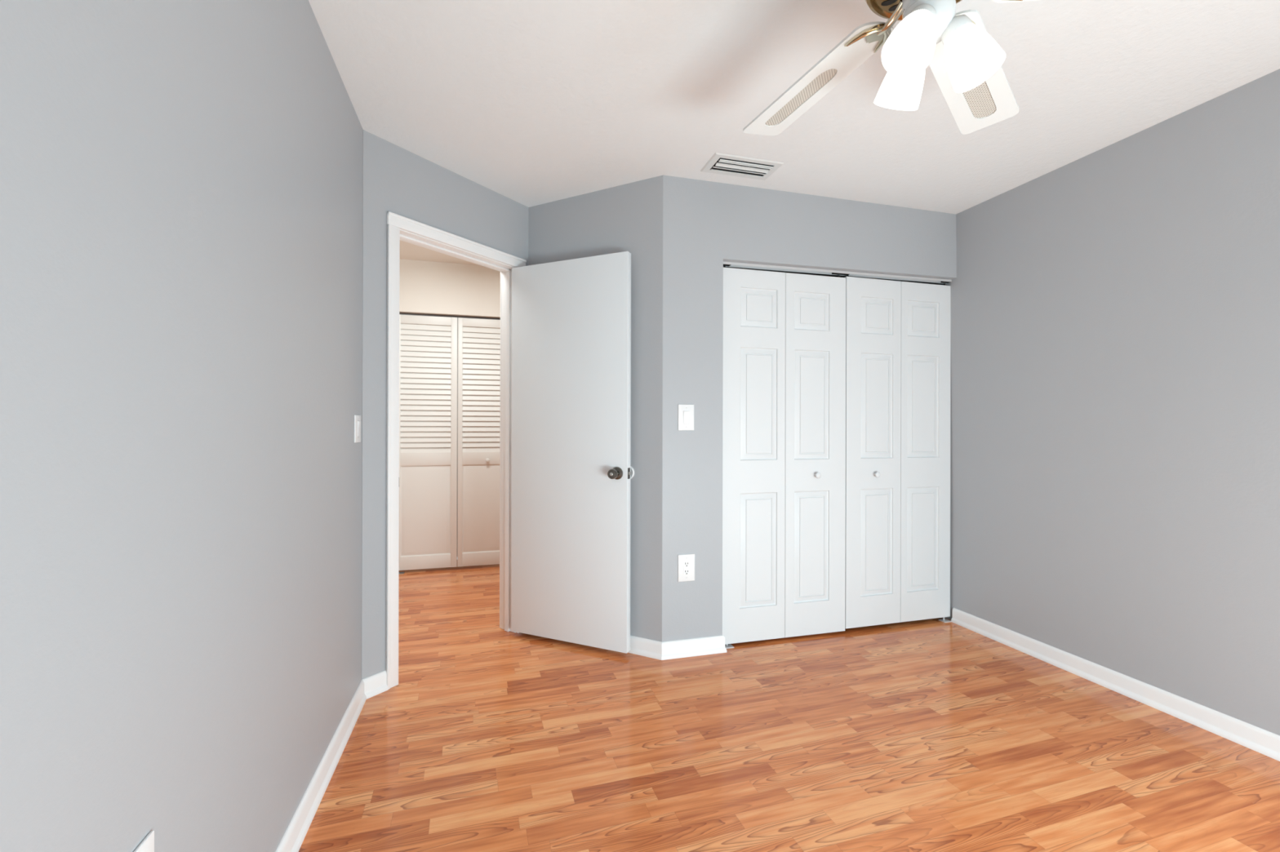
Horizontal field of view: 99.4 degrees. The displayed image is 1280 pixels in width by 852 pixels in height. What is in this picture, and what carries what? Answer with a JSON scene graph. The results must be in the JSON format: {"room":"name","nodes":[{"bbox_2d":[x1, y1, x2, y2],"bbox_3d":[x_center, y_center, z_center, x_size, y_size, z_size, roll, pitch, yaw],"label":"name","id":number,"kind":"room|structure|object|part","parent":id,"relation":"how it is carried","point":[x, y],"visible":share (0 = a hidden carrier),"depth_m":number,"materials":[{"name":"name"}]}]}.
{"room":"empty bedroom","nodes":[
{"label":"empty bedroom","id":0,"kind":"room"},
{"bbox_2d":[0,0,363,851],"bbox_3d":[-0.799,-0.051,0.701,0.120,2.440,3.341,0,0,-16],"label":"wall","id":1,"kind":"structure","parent":0,"point":[181,181],"depth_m":0.93,"materials":[{"name":"grey paint"}]},
{"bbox_2d":[133,831,154,851],"bbox_3d":[-0.769,0.717,0.827,0.008,0.137,0.090,0,0,-16],"label":"wall outlet","id":2,"kind":"object","parent":1,"relation":"attached to","point":[147,845],"visible":1,"depth_m":0.85,"materials":[{"name":"white plastic"}]},
{"bbox_2d":[275,680,366,851],"bbox_3d":[-0.749,1.128,0.776,0.021,0.083,3.218,0,0,-16],"label":"baseboard","id":3,"kind":"structure","parent":1,"relation":"attached to","point":[292,840],"depth_m":1.72,"materials":[{"name":"white paint"}]},
{"bbox_2d":[354,414,360,443],"bbox_3d":[-1.157,0.011,2.228,0.012,0.112,0.098,0,0,-16],"label":"light switch","id":4,"kind":"object","parent":1,"relation":"attached to","point":[357,418],"visible":1,"depth_m":2.21,"materials":[{"name":"white plastic"}]},
{"bbox_2d":[362,670,388,699],"bbox_3d":[-1.153,1.128,2.362,0.021,0.083,0.108,0,0,33],"label":"baseboard","id":5,"kind":"structure","parent":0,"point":[376,684],"depth_m":2.36,"materials":[{"name":"white paint"}]},
{"bbox_2d":[400,240,479,265],"bbox_3d":[-1.420,-1.340,3.512,2.950,0.050,2.370,0,0,-16],"label":"ceiling","id":6,"kind":"structure","parent":0,"point":[408,251],"depth_m":4.17,"materials":[{"name":"white paint"}]},
{"bbox_2d":[361,129,528,679],"bbox_3d":[-0.969,-0.097,2.767,0.120,2.535,0.982,0,0,33],"label":"wall","id":7,"kind":"structure","parent":0,"point":[397,180],"depth_m":2.40,"materials":[{"name":"grey paint"}]},
{"bbox_2d":[385,211,526,689],"bbox_3d":[-0.949,0.109,2.796,0.156,2.122,0.842,0,0,33],"label":"doorway","id":8,"kind":"structure","parent":7,"relation":"in","point":[399,228],"depth_m":2.56,"materials":[{"name":"white paint"}]},
{"bbox_3d":[-1.107,0.137,2.430,0.020,2.066,0.056,0,0,33],"label":"casing","id":9,"kind":"part","parent":8,"relation":"part of","materials":[{"name":"white paint"}]},
{"bbox_3d":[-1.005,-0.922,2.835,0.016,0.052,0.842,0,0,33],"label":"hall head casing","id":10,"kind":"part","parent":8,"relation":"part of","materials":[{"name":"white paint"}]},
{"bbox_3d":[-0.889,-0.924,2.759,0.020,0.056,0.842,0,0,33],"label":"head casing","id":11,"kind":"part","parent":8,"relation":"part of","materials":[{"name":"white paint"}]},
{"bbox_3d":[-0.791,0.138,3.163,0.016,2.066,0.056,0,0,33],"label":"hall casing","id":12,"kind":"part","parent":8,"relation":"part of","materials":[{"name":"white paint"}]},
{"bbox_2d":[511,251,631,653],"bbox_3d":[-0.391,0.132,2.882,0.740,2.030,0.141,0,0,24],"label":"door","id":13,"kind":"structure","parent":8,"relation":"attached to","point":[571,459],"depth_m":2.87,"materials":[{"name":"white paint"}]},
{"bbox_3d":[-0.129,0.240,2.726,0.065,0.065,0.064,0,0,24],"label":"knob","id":14,"kind":"part","parent":13,"relation":"part of","materials":[{"name":"silver metal"}]},
{"bbox_3d":[-0.057,0.240,2.748,0.003,0.056,0.025,0,0,24],"label":"latch plate","id":15,"kind":"part","parent":13,"relation":"part of","materials":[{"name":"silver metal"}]},
{"bbox_2d":[399,258,500,319],"bbox_3d":[-1.669,-0.073,4.389,2.950,2.485,0.115,0,0,-16],"label":"wall","id":16,"kind":"structure","parent":0,"point":[429,287],"depth_m":4.37,"materials":[{"name":"white paint"}]},
{"bbox_2d":[399,312,500,319],"bbox_3d":[-1.486,-0.897,4.431,0.944,0.008,0.022,0,0,-16],"label":"closet track","id":17,"kind":"object","parent":16,"relation":"attached to","point":[399,313],"visible":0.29,"depth_m":4.41,"materials":[{"name":"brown metal"}]},
{"bbox_2d":[399,314,500,574],"bbox_3d":[-1.488,0.143,4.414,0.932,2.054,0.060,0,0,-16],"label":"door","id":18,"kind":"structure","parent":17,"relation":"hanging from","point":[440,526],"depth_m":4.40,"materials":[{"name":"white paint"}]},
{"bbox_3d":[-1.722,0.679,4.362,0.379,0.725,0.018,0,0,-16],"label":"panel","id":19,"kind":"part","parent":18,"relation":"part of","materials":[{"name":"white paint"}]},
{"bbox_3d":[-1.714,0.131,4.368,0.458,2.032,0.028,0,0,-16],"label":"louvre door panel","id":20,"kind":"part","parent":18,"relation":"part of","materials":[{"name":"white paint"}]},
{"bbox_3d":[-1.266,0.133,4.493,0.462,2.032,0.028,0,0,-16],"label":"louvre door panel","id":21,"kind":"part","parent":18,"relation":"part of","materials":[{"name":"white paint"}]},
{"bbox_3d":[-1.269,0.680,4.489,0.384,0.725,0.018,0,0,-16],"label":"panel","id":22,"kind":"part","parent":18,"relation":"part of","materials":[{"name":"white paint"}]},
{"bbox_2d":[401,314,500,493],"bbox_3d":[-1.613,0.084,4.875,1.050,2.172,0.050,0,0,-16],"label":"wall","id":23,"kind":"structure","parent":0,"point":[402,314],"depth_m":4.84,"materials":[{"name":"grey paint"}]},
{"bbox_2d":[528,175,662,642],"bbox_3d":[-0.250,-0.048,3.021,0.936,2.440,0.196,0,0,31],"label":"wall","id":24,"kind":"structure","parent":0,"point":[627,217],"depth_m":2.80,"materials":[{"name":"grey paint"}]},
{"bbox_2d":[630,466,634,479],"bbox_3d":[-0.063,0.242,2.824,0.074,0.074,0.011,0,0,28],"label":"bumper cover","id":25,"kind":"object","parent":24,"relation":"attached to","point":[632,475],"visible":0.23,"depth_m":2.81,"materials":[{"name":"white plastic"}]},
{"bbox_2d":[627,635,662,660],"bbox_3d":[-0.259,1.131,2.921,0.844,0.083,0.021,0,0,28],"label":"baseboard","id":26,"kind":"structure","parent":24,"relation":"attached to","point":[642,646],"depth_m":2.76,"materials":[{"name":"white paint"}]},
{"bbox_2d":[298,564,1279,851],"bbox_3d":[-0.041,1.212,2.179,4.900,0.080,5.780,0,0,-16],"label":"floor","id":27,"kind":"structure","parent":0,"point":[931,735],"depth_m":1.93,"materials":[{"name":"brown wood"}]},
{"bbox_2d":[308,0,1279,213],"bbox_3d":[0.691,-1.292,1.574,3.413,0.050,4.180,0,0,-16],"label":"ceiling","id":28,"kind":"structure","parent":0,"point":[532,103],"depth_m":2.02,"materials":[{"name":"white paint"}]},
{"bbox_2d":[700,152,784,180],"bbox_3d":[0.496,-1.258,2.647,0.358,0.016,0.192,0,0,-16],"label":"ceiling vent","id":29,"kind":"object","parent":28,"relation":"in","point":[719,163],"visible":1,"depth_m":2.63,"materials":[{"name":"white metal"}]},
{"bbox_2d":[742,0,1036,135],"bbox_3d":[0.612,-1.004,1.216,1.122,0.525,1.133,0,0,-16],"label":"ceiling fan","id":30,"kind":"object","parent":28,"relation":"hanging from","point":[965,61],"visible":1,"depth_m":1.29,"materials":[{"name":"white metal"}]},
{"bbox_3d":[0.485,-0.951,1.517,0.148,0.006,0.472,-11,0,-27],"label":"fan blade","id":31,"kind":"part","parent":30,"relation":"part of","materials":[{"name":"white wood"}]},
{"bbox_3d":[0.624,-0.816,1.282,0.102,0.105,0.102,0,28,-22],"label":"lamp shade","id":32,"kind":"part","parent":30,"relation":"part of","materials":[{"name":"white glass"}]},
{"bbox_3d":[0.581,-0.823,1.151,0.102,0.105,0.102,39,-22,-31],"label":"lamp shade","id":33,"kind":"part","parent":30,"relation":"part of","materials":[{"name":"white glass"}]},
{"bbox_3d":[0.591,-0.843,1.159,0.051,0.095,0.051,39,-22,-31],"label":"bulb","id":34,"kind":"part","parent":30,"relation":"part of","materials":[{"name":"white glass"}]},
{"bbox_3d":[0.885,-0.934,1.455,0.148,0.006,0.472,-6,-12,44],"label":"fan blade","id":35,"kind":"part","parent":30,"relation":"part of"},
{"bbox_3d":[0.715,-0.810,1.179,0.102,0.105,0.102,-17,-10,-19],"label":"lamp shade","id":36,"kind":"part","parent":30,"relation":"part of","materials":[{"name":"white glass"}]},
{"bbox_3d":[0.948,-0.897,1.055,0.472,0.006,0.148,15,1,26],"label":"fan blade","id":37,"kind":"part","parent":30,"relation":"part of","materials":[{"name":"white"}]},
{"bbox_2d":[725,266,875,279],"bbox_3d":[0.935,-0.045,3.420,1.742,2.440,0.636,0,0,-16],"label":"wall","id":38,"kind":"structure","parent":0,"point":[818,274],"depth_m":3.74,"materials":[{"name":"grey paint"}]},
{"bbox_2d":[662,174,956,642],"bbox_3d":[1.011,-0.045,3.047,1.896,2.440,0.115,0,0,-16],"label":"wall","id":39,"kind":"structure","parent":0,"point":[706,224],"depth_m":2.81,"materials":[{"name":"grey paint"}]},
{"bbox_2d":[678,404,693,430],"bbox_3d":[0.236,-0.044,2.764,0.086,0.132,0.012,0,0,-16],"label":"light switch","id":40,"kind":"object","parent":39,"relation":"attached to","point":[686,412],"visible":1,"depth_m":2.76,"materials":[{"name":"white plastic"}]},
{"bbox_2d":[678,554,694,582],"bbox_3d":[0.237,0.724,2.767,0.090,0.137,0.008,0,0,-16],"label":"wall outlet","id":41,"kind":"object","parent":39,"relation":"attached to","point":[686,562],"visible":1,"depth_m":2.76,"materials":[{"name":"white plastic"}]},
{"bbox_2d":[683,561,689,574],"bbox_3d":[0.238,0.724,2.764,0.034,0.067,0.002,0,0,-16],"label":"receptacle","id":42,"kind":"object","parent":41,"relation":"attached to","point":[686,564],"depth_m":2.76,"materials":[{"name":"white plastic"}]},
{"bbox_2d":[662,635,726,660],"bbox_3d":[0.277,1.132,2.771,0.355,0.083,0.021,0,0,-16],"label":"baseboard","id":43,"kind":"structure","parent":39,"relation":"attached to","point":[678,649],"depth_m":2.77,"materials":[{"name":"white paint"}]},
{"bbox_2d":[723,261,951,284],"bbox_3d":[1.149,-0.869,3.082,1.512,0.032,0.036,0,0,-16],"label":"closet track","id":44,"kind":"object","parent":39,"relation":"attached to","point":[735,264],"visible":0.87,"depth_m":3.06,"materials":[{"name":"white metal"}]},
{"bbox_2d":[722,265,845,648],"bbox_3d":[0.798,0.159,2.968,0.756,2.030,0.066,0,0,-15],"label":"door","id":45,"kind":"structure","parent":44,"relation":"hanging from","point":[784,387],"depth_m":2.96,"materials":[{"name":"white paint"}]},
{"bbox_3d":[0.609,0.159,2.933,0.374,1.998,0.033,0,0,-15],"label":"panel","id":46,"kind":"part","parent":45,"relation":"part of","materials":[{"name":"white paint"}]},
{"bbox_3d":[0.975,0.160,3.033,0.380,1.998,0.033,0,0,-15],"label":"panel","id":47,"kind":"part","parent":45,"relation":"part of","materials":[{"name":"white paint"}]},
{"bbox_3d":[0.982,0.273,3.001,0.033,0.033,0.032,0,0,-15],"label":"knob","id":48,"kind":"part","parent":45,"relation":"part of","materials":[{"name":"white paint"}]},
{"bbox_2d":[844,275,951,628],"bbox_3d":[1.522,0.156,3.174,0.734,2.040,0.066,0,0,-16],"label":"door","id":49,"kind":"structure","parent":44,"relation":"hanging from","point":[898,334],"depth_m":3.17,"materials":[{"name":"white paint"}]},
{"bbox_3d":[1.343,0.151,3.140,0.373,1.998,0.033,0,0,-16],"label":"panel","id":50,"kind":"part","parent":49,"relation":"part of","materials":[{"name":"white paint"}]},
{"bbox_3d":[1.358,0.279,3.111,0.033,0.033,0.032,0,0,-16],"label":"knob","id":51,"kind":"part","parent":49,"relation":"part of","materials":[{"name":"white paint"}]},
{"bbox_3d":[1.698,0.152,3.241,0.359,1.998,0.033,0,0,-16],"label":"panel","id":52,"kind":"part","parent":49,"relation":"part of","materials":[{"name":"white paint"}]},
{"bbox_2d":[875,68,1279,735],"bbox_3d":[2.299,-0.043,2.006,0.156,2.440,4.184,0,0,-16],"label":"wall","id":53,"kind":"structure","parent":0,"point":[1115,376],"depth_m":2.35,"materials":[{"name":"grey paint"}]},
{"bbox_2d":[951,608,1279,761],"bbox_3d":[2.318,1.136,1.673,0.021,0.083,3.295,0,0,-15],"label":"baseboard","id":54,"kind":"structure","parent":53,"relation":"attached to","point":[1264,742],"depth_m":2.33,"materials":[{"name":"white paint"}]}
]}

